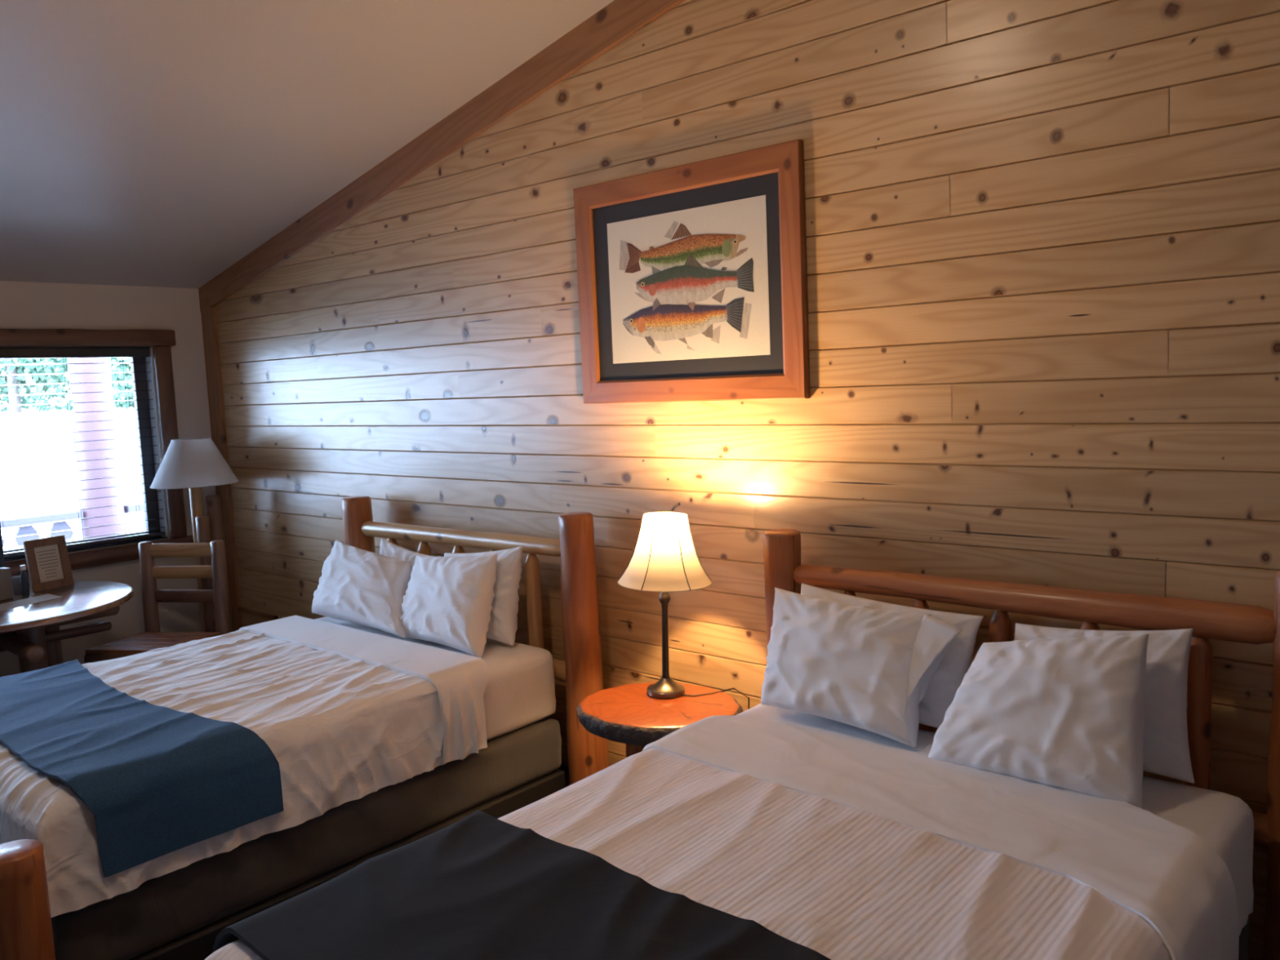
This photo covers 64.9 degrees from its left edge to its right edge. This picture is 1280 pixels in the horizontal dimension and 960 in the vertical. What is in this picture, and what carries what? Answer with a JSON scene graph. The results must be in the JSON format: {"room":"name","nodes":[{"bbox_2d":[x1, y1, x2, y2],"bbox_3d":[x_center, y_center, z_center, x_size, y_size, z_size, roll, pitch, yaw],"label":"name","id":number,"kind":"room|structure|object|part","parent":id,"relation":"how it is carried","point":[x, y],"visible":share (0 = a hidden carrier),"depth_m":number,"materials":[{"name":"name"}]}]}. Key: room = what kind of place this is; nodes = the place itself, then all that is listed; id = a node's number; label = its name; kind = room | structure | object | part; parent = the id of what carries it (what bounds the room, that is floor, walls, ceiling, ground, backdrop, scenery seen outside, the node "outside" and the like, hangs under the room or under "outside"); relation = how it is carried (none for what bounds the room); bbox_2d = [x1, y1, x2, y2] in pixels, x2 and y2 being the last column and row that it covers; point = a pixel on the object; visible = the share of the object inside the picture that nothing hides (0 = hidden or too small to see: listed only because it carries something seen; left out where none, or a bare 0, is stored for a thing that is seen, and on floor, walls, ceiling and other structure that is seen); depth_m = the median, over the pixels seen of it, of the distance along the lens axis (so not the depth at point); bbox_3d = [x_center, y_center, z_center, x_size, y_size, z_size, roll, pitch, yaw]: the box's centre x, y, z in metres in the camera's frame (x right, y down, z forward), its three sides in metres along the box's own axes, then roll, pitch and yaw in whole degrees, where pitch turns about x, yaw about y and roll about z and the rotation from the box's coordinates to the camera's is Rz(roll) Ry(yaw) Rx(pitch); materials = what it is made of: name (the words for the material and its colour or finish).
{"room":"hotel room","nodes":[
{"label":"hotel room","id":0,"kind":"room"},
{"bbox_2d":[0,280,216,676],"bbox_3d":[-4.629,0.268,4.737,0.140,2.501,5.660,3,8,41],"label":"wall","id":1,"kind":"structure","parent":0,"point":[23,304],"depth_m":6.29,"materials":[{"name":"paint"}]},
{"bbox_2d":[0,328,193,577],"bbox_3d":[-4.003,-0.090,5.372,0.224,1.432,3.205,3,8,41],"label":"window","id":2,"kind":"structure","parent":1,"relation":"in","point":[162,340],"depth_m":6.37,"materials":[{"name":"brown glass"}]},
{"bbox_3d":[-4.077,-0.093,5.423,0.045,1.225,2.845,3,8,41],"label":"sash","id":3,"kind":"part","parent":2,"relation":"part of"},
{"bbox_2d":[0,347,164,557],"bbox_3d":[-4.019,-0.098,5.372,0.056,1.196,2.821,3,8,41],"label":"window blinds","id":4,"kind":"object","parent":2,"relation":"attached to","point":[5,353],"visible":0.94,"depth_m":6.07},
{"bbox_3d":[-3.688,-0.132,5.748,0.046,1.125,0.002,3,8,41],"label":"ladder cord","id":5,"kind":"part","parent":4,"relation":"part of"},
{"bbox_3d":[-3.412,-0.175,6.062,0.046,1.125,0.002,3,8,41],"label":"ladder cord","id":6,"kind":"part","parent":4,"relation":"part of","materials":[{"name":"fabric"}]},
{"bbox_3d":[-4.043,-0.663,5.315,0.056,0.058,2.821,3,8,41],"label":"head rail","id":7,"kind":"part","parent":4,"relation":"part of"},
{"bbox_3d":[-3.994,0.486,5.430,0.050,0.022,2.817,3,8,41],"label":"rail","id":8,"kind":"part","parent":4,"relation":"part of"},
{"bbox_3d":[-3.188,-0.210,6.316,0.046,1.125,0.002,3,8,41],"label":"ladder cord","id":9,"kind":"part","parent":4,"relation":"part of","materials":[{"name":"fabric"}]},
{"bbox_3d":[-3.999,-0.747,5.262,0.050,0.104,3.120,3,8,41],"label":"head casing","id":10,"kind":"part","parent":2,"relation":"part of","materials":[{"name":"brown wood"}]},
{"bbox_3d":[-3.943,0.571,5.410,0.140,0.105,3.205,3,8,41],"label":"sill","id":11,"kind":"part","parent":2,"relation":"part of","materials":[{"name":"brown wood"}]},
{"bbox_3d":[-3.004,-0.240,6.435,0.038,1.225,0.110,3,8,41],"label":"casing","id":12,"kind":"part","parent":2,"relation":"part of","materials":[{"name":"brown wood"}]},
{"bbox_2d":[0,0,613,288],"bbox_3d":[-2.306,-1.605,2.434,6.540,1.544,5.660,3,8,41],"label":"ceiling","id":13,"kind":"structure","parent":0,"point":[144,143],"depth_m":4.29,"materials":[{"name":"white paint"}]},
{"bbox_2d":[558,764,569,786],"bbox_3d":[-0.917,1.735,1.671,9.860,0.120,5.660,3,8,41],"label":"floor","id":14,"kind":"structure","parent":0,"point":[566,769],"depth_m":4.65,"materials":[{"name":"carpet"}]},
{"bbox_2d":[0,580,133,673],"bbox_3d":[-3.271,1.027,5.220,1.216,0.781,1.215,3,8,41],"label":"round table","id":15,"kind":"object","parent":14,"relation":"on","point":[32,633],"visible":0.71,"depth_m":5.12,"materials":[{"name":"brown wood"}]},
{"bbox_2d":[0,524,13,600],"bbox_3d":[-3.484,0.390,5.233,0.240,0.499,0.270,1,7,30],"label":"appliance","id":16,"kind":"object","parent":15,"relation":"on","point":[6,593],"visible":1,"depth_m":5.28,"materials":[{"name":"plastic"}]},
{"bbox_2d":[12,575,21,595],"bbox_3d":[-3.357,0.568,5.433,0.066,0.094,0.066,3,8,41],"label":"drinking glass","id":17,"kind":"object","parent":15,"relation":"on","point":[15,580],"visible":0.59,"depth_m":5.41,"materials":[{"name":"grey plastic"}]},
{"bbox_3d":[-3.291,0.819,5.202,1.061,0.086,0.088,3,8,43],"label":"cross rail","id":18,"kind":"part","parent":15,"relation":"part of","materials":[{"name":"brown wood"}]},
{"bbox_2d":[19,564,30,595],"bbox_3d":[-3.287,0.536,5.374,0.038,0.164,0.038,3,8,41],"label":"bottle","id":19,"kind":"object","parent":15,"relation":"on","point":[24,584],"visible":1,"depth_m":5.36,"materials":[{"name":"plastic"}]},
{"bbox_2d":[0,593,61,611],"bbox_3d":[-3.185,0.633,5.180,0.179,0.001,0.403,0,6,27],"label":"paper sheet","id":20,"kind":"object","parent":15,"relation":"on","point":[6,606],"visible":1,"depth_m":5.21,"materials":[{"name":"white paper"}]},
{"bbox_3d":[-3.092,1.047,5.152,0.125,0.740,0.126,3,8,41],"label":"leg","id":21,"kind":"part","parent":15,"relation":"part of","materials":[{"name":"brown wood"}]},
{"bbox_2d":[22,534,74,592],"bbox_3d":[-3.255,0.459,5.541,0.066,0.281,0.221,1,7,31],"label":"framed picture","id":22,"kind":"object","parent":15,"relation":"on","point":[47,559],"visible":1,"depth_m":5.54,"materials":[{"name":"brown wood"}]},
{"bbox_3d":[-3.191,1.020,5.463,0.112,0.740,0.111,3,8,41],"label":"leg","id":23,"kind":"part","parent":15,"relation":"part of","materials":[{"name":"brown wood"}]},
{"bbox_3d":[-3.269,0.857,5.215,0.052,0.053,1.000,3,8,41],"label":"cross rail","id":24,"kind":"part","parent":15,"relation":"part of","materials":[{"name":"brown wood"}]},
{"bbox_3d":[-3.249,0.755,5.170,0.091,0.091,1.080,3,8,41],"label":"cross rail","id":25,"kind":"part","parent":15,"relation":"part of","materials":[{"name":"brown wood"}]},
{"bbox_2d":[84,540,231,663],"bbox_3d":[-2.700,0.862,5.647,0.607,0.976,0.508,-1,6,10],"label":"chair","id":26,"kind":"object","parent":14,"relation":"on","point":[152,638],"visible":0.44,"depth_m":5.78,"materials":[{"name":"brown wood"}]},
{"bbox_3d":[-2.772,0.964,5.449,0.495,0.070,0.068,-1,6,10],"label":"rail","id":27,"kind":"part","parent":26,"relation":"part of","materials":[{"name":"brown wood"}]},
{"bbox_3d":[-2.853,0.845,5.882,0.088,0.976,0.096,3,8,41],"label":"post","id":28,"kind":"part","parent":26,"relation":"part of","materials":[{"name":"brown wood"}]},
{"bbox_3d":[-2.405,0.834,5.800,0.086,0.976,0.100,3,8,41],"label":"post","id":29,"kind":"part","parent":26,"relation":"part of","materials":[{"name":"brown wood"}]},
{"bbox_2d":[150,437,239,631],"bbox_3d":[-2.736,0.513,6.285,0.508,1.546,0.508,3,8,41],"label":"floor lamp","id":30,"kind":"object","parent":14,"relation":"on","point":[193,464],"visible":0.63,"depth_m":6.16,"materials":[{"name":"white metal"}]},
{"bbox_3d":[-2.763,-0.114,6.222,0.504,0.283,0.504,3,8,41],"label":"lamp shade","id":31,"kind":"part","parent":30,"relation":"part of","materials":[{"name":"white fabric"}]},
{"bbox_2d":[0,495,608,959],"bbox_3d":[-1.593,0.842,4.090,1.828,1.232,2.368,3,8,41],"label":"bed","id":32,"kind":"object","parent":14,"relation":"on","point":[26,933],"visible":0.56,"depth_m":4.26,"materials":[{"name":"brown wood"}]},
{"bbox_3d":[-1.686,1.298,2.748,0.152,0.600,0.148,3,8,41],"label":"foot post","id":33,"kind":"part","parent":32,"relation":"part of","materials":[{"name":"brown wood"}]},
{"bbox_2d":[51,717,561,959],"bbox_3d":[-1.570,1.233,4.138,1.541,0.233,2.041,3,8,41],"label":"box spring","id":34,"kind":"object","parent":32,"relation":"on","point":[166,908],"visible":0.16,"depth_m":3.44,"materials":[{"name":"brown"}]},
{"bbox_2d":[315,616,555,740],"bbox_3d":[-1.588,0.959,4.123,1.537,0.312,2.047,3,8,41],"label":"mattress","id":35,"kind":"object","parent":34,"relation":"on","point":[519,692],"visible":0.06,"depth_m":4.25,"materials":[{"name":"white fabric"}]},
{"bbox_2d":[0,615,488,917],"bbox_3d":[-1.732,1.004,3.966,1.665,0.438,1.701,3,8,41],"label":"duvet","id":36,"kind":"object","parent":35,"relation":"on","point":[345,714],"visible":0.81,"depth_m":3.72,"materials":[{"name":"white fabric"}]},
{"bbox_2d":[0,659,283,877],"bbox_3d":[-2.013,0.959,3.637,1.637,0.296,0.627,3,8,41],"label":"throw blanket","id":37,"kind":"object","parent":36,"relation":"on","point":[156,781],"visible":1,"depth_m":3.21,"materials":[{"name":"blue fabric"}]},
{"bbox_2d":[311,539,410,638],"bbox_3d":[-1.317,0.513,4.860,0.900,0.351,0.312,3,8,41],"label":"pillow","id":38,"kind":"object","parent":35,"relation":"on","point":[357,585],"visible":0.94,"depth_m":4.78,"materials":[{"name":"white fabric"}]},
{"bbox_2d":[379,537,434,579],"bbox_3d":[-1.165,0.500,4.935,0.490,0.383,0.190,3,8,41],"label":"pillow","id":39,"kind":"object","parent":35,"relation":"on","point":[387,548],"visible":0.18,"depth_m":4.97,"materials":[{"name":"white fabric"}]},
{"bbox_2d":[398,553,497,657],"bbox_3d":[-0.871,0.525,4.497,0.730,0.401,0.299,3,8,41],"label":"pillow","id":40,"kind":"object","parent":35,"relation":"on","point":[447,601],"visible":0.98,"depth_m":4.37,"materials":[{"name":"white fabric"}]},
{"bbox_2d":[444,545,523,646],"bbox_3d":[-0.751,0.498,4.562,0.582,0.420,0.211,3,8,41],"label":"pillow","id":41,"kind":"object","parent":35,"relation":"on","point":[503,624],"visible":0.35,"depth_m":4.41,"materials":[{"name":"white fabric"}]},
{"bbox_3d":[-1.496,0.703,5.453,0.170,1.228,0.164,3,8,41],"label":"headboard post","id":42,"kind":"part","parent":32,"relation":"part of","materials":[{"name":"brown wood"}]},
{"bbox_3d":[-0.892,0.278,4.864,1.549,0.089,0.082,3,8,41],"label":"headboard rail","id":43,"kind":"part","parent":32,"relation":"part of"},
{"bbox_3d":[-0.868,0.824,4.918,1.656,0.092,0.093,3,8,41],"label":"headboard rail","id":44,"kind":"part","parent":32,"relation":"part of","materials":[{"name":"brown wood"}]},
{"bbox_3d":[-0.252,0.757,4.363,0.173,1.232,0.181,3,8,41],"label":"headboard post","id":45,"kind":"part","parent":32,"relation":"part of","materials":[{"name":"brown wood"}]},
{"bbox_2d":[576,682,742,757],"bbox_3d":[0.087,1.122,3.733,0.627,0.608,0.535,3,8,41],"label":"nightstand","id":46,"kind":"object","parent":14,"relation":"on","point":[625,713],"visible":0.36,"depth_m":3.62,"materials":[{"name":"brown wood"}]},
{"bbox_3d":[-0.005,1.149,3.853,0.119,0.538,0.102,3,8,41],"label":"leg","id":47,"kind":"part","parent":46,"relation":"part of","materials":[{"name":"brown wood"}]},
{"bbox_2d":[617,511,749,709],"bbox_3d":[0.142,0.661,3.847,0.352,1.085,0.489,4,8,41],"label":"bedside lamp","id":48,"kind":"object","parent":46,"relation":"on","point":[664,559],"visible":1,"depth_m":3.67,"materials":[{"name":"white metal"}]},
{"bbox_3d":[0.088,0.160,3.746,0.058,0.066,0.058,4,8,41],"label":"bulb","id":49,"kind":"part","parent":48,"relation":"part of","materials":[{"name":"white glass"}]},
{"bbox_3d":[0.094,0.539,3.784,0.044,0.420,0.044,4,8,41],"label":"stem","id":50,"kind":"part","parent":48,"relation":"part of","materials":[{"name":"brown metal"}]},
{"bbox_3d":[0.091,0.258,3.755,0.348,0.256,0.348,4,8,41],"label":"lamp shade","id":51,"kind":"part","parent":48,"relation":"part of","materials":[{"name":"white fabric"}]},
{"bbox_3d":[0.310,0.997,3.850,0.312,0.416,0.055,-6,7,-31],"label":"power cord","id":52,"kind":"part","parent":48,"relation":"part of","materials":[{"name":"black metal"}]},
{"bbox_2d":[762,528,1279,959],"bbox_3d":[0.406,0.935,2.308,1.769,1.232,2.424,3,8,41],"label":"bed","id":53,"kind":"object","parent":14,"relation":"on","point":[784,570],"visible":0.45,"depth_m":2.81,"materials":[{"name":"brown wood"}]},
{"bbox_3d":[0.534,0.794,3.678,0.147,1.228,0.146,3,8,41],"label":"headboard post","id":54,"kind":"part","parent":53,"relation":"part of","materials":[{"name":"brown wood"}]},
{"bbox_3d":[1.114,0.360,3.109,1.499,0.101,0.102,3,8,41],"label":"headboard rail","id":55,"kind":"part","parent":53,"relation":"part of","materials":[{"name":"brown wood"}]},
{"bbox_2d":[1238,918,1248,959],"bbox_3d":[0.370,1.324,2.359,1.495,0.240,2.105,3,8,41],"label":"box spring","id":56,"kind":"object","parent":53,"relation":"on","point":[1243,937],"visible":0.02,"depth_m":2.58,"materials":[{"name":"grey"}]},
{"bbox_2d":[735,703,1253,935],"bbox_3d":[0.352,1.043,2.323,1.520,0.323,2.081,3,8,41],"label":"mattress","id":57,"kind":"object","parent":56,"relation":"on","point":[1224,821],"visible":0.06,"depth_m":2.54,"materials":[{"name":"white fabric"}]},
{"bbox_2d":[204,715,1239,959],"bbox_3d":[0.237,1.086,2.191,1.597,0.450,1.786,3,8,41],"label":"duvet","id":58,"kind":"object","parent":57,"relation":"on","point":[840,847],"visible":0.81,"depth_m":2.30,"materials":[{"name":"white fabric"}]},
{"bbox_2d":[212,810,831,959],"bbox_3d":[-0.078,1.027,1.829,1.636,0.281,0.706,3,8,41],"label":"throw blanket","id":59,"kind":"object","parent":58,"relation":"on","point":[481,886],"visible":0.99,"depth_m":2.04,"materials":[{"name":"black fabric"}]},
{"bbox_2d":[760,586,962,748],"bbox_3d":[0.662,0.582,3.188,0.683,0.383,0.276,3,8,41],"label":"pillow","id":60,"kind":"object","parent":57,"relation":"on","point":[868,668],"visible":1,"depth_m":3.11,"materials":[{"name":"white fabric"}]},
{"bbox_2d":[800,582,983,728],"bbox_3d":[0.754,0.566,3.260,0.685,0.385,0.200,3,8,41],"label":"pillow","id":61,"kind":"object","parent":57,"relation":"on","point":[954,664],"visible":0.24,"depth_m":3.07,"materials":[{"name":"white fabric"}]},
{"bbox_2d":[928,634,1148,808],"bbox_3d":[1.081,0.608,2.716,0.565,0.396,0.310,3,8,41],"label":"pillow","id":62,"kind":"object","parent":57,"relation":"on","point":[1068,713],"visible":0.97,"depth_m":2.62,"materials":[{"name":"white fabric"}]},
{"bbox_2d":[1013,622,1195,783],"bbox_3d":[1.260,0.589,2.817,0.550,0.385,0.219,3,8,41],"label":"pillow","id":63,"kind":"object","parent":57,"relation":"on","point":[1166,748],"visible":0.34,"depth_m":2.67,"materials":[{"name":"white fabric"}]},
{"bbox_3d":[1.141,0.915,3.163,1.600,0.091,0.092,3,8,41],"label":"headboard rail","id":64,"kind":"part","parent":53,"relation":"part of","materials":[{"name":"brown wood"}]},
{"bbox_3d":[1.741,0.846,2.626,0.184,1.232,0.176,3,8,41],"label":"headboard post","id":65,"kind":"part","parent":53,"relation":"part of","materials":[{"name":"brown wood"}]},
{"bbox_2d":[214,0,1279,959],"bbox_3d":[0.820,-0.534,3.526,9.600,3.874,0.140,3,8,41],"label":"wall","id":66,"kind":"structure","parent":0,"point":[1042,237],"depth_m":3.44,"materials":[{"name":"brown wood"}]},
{"bbox_2d":[200,306,240,631],"bbox_3d":[-2.751,0.062,6.644,0.165,2.371,0.022,3,8,41],"label":"trim","id":67,"kind":"structure","parent":66,"relation":"attached to","point":[209,322],"depth_m":6.59,"materials":[{"name":"brown wood"}]},
{"bbox_2d":[238,606,278,627],"bbox_3d":[-2.466,1.026,6.528,0.480,0.355,0.018,3,8,41],"label":"wall panel","id":68,"kind":"object","parent":66,"relation":"attached to","point":[247,617],"visible":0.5,"depth_m":6.56,"materials":[{"name":"brown wood"}]},
{"bbox_2d":[198,0,684,312],"bbox_3d":[-0.487,-1.744,4.401,6.400,1.531,0.024,3,8,41],"label":"trim","id":69,"kind":"structure","parent":66,"relation":"attached to","point":[620,20],"depth_m":4.74,"materials":[{"name":"brown wood"}]},
{"bbox_2d":[573,138,809,404],"bbox_3d":[0.164,-0.765,3.957,1.121,0.910,0.028,3,8,41],"label":"framed picture","id":70,"kind":"object","parent":66,"relation":"attached to","point":[691,277],"visible":1,"depth_m":3.90,"materials":[{"name":"brown wood"}]},
{"bbox_3d":[0.147,-1.170,3.916,1.121,0.095,0.028,3,8,41],"label":"frame rail","id":71,"kind":"part","parent":70,"relation":"part of","materials":[{"name":"brown wood"}]},
{"bbox_3d":[0.182,-0.360,3.998,1.121,0.095,0.028,3,8,41],"label":"frame rail","id":72,"kind":"part","parent":70,"relation":"part of","materials":[{"name":"brown wood"}]},
{"label":"outside","id":73,"kind":"structure","parent":0,"visible":0},
{"bbox_2d":[0,406,146,550],"bbox_3d":[-22.750,-2.212,44.039,79.000,1.750,110.000,3,8,41],"label":"ground","id":74,"kind":"structure","parent":73,"point":[119,415],"depth_m":25.38,"materials":[{"name":"white"}]},
{"bbox_2d":[0,357,73,413],"bbox_3d":[-31.166,-8.658,49.775,6.181,10.838,6.210,3,8,41],"label":"leafy tree","id":75,"kind":"object","parent":74,"relation":"on","point":[11,369],"visible":0.27,"depth_m":49.89,"materials":[{"name":"green plant"}]},
{"bbox_2d":[110,357,134,408],"bbox_3d":[-24.356,-8.439,48.596,5.790,10.060,6.458,3,8,41],"label":"leafy tree","id":76,"kind":"object","parent":74,"relation":"on","point":[115,367],"visible":0.05,"depth_m":47.30,"materials":[{"name":"green plant"}]},
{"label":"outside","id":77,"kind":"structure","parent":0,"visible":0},
{"bbox_3d":[-4.309,1.369,6.870,2.110,0.100,7.000,3,8,41],"label":"porch deck","id":78,"kind":"object","parent":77,"visible":0},
{"bbox_2d":[67,357,127,539],"bbox_3d":[-4.268,-0.162,7.905,0.340,2.738,0.343,3,8,41],"label":"porch post","id":79,"kind":"object","parent":78,"relation":"on","point":[72,368],"visible":0.37,"depth_m":7.80,"materials":[{"name":"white wood"}]},
{"bbox_2d":[0,502,146,548],"bbox_3d":[-4.865,0.747,7.274,0.140,0.865,6.800,3,8,41],"label":"porch railing","id":80,"kind":"object","parent":79,"relation":"attached to","point":[49,517],"visible":0.04,"depth_m":7.61,"materials":[{"name":"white wood"}]},
{"bbox_3d":[-4.882,0.351,7.235,0.140,0.070,6.800,3,8,41],"label":"rail","id":81,"kind":"part","parent":80,"relation":"part of","materials":[{"name":"white wood"}]}
]}

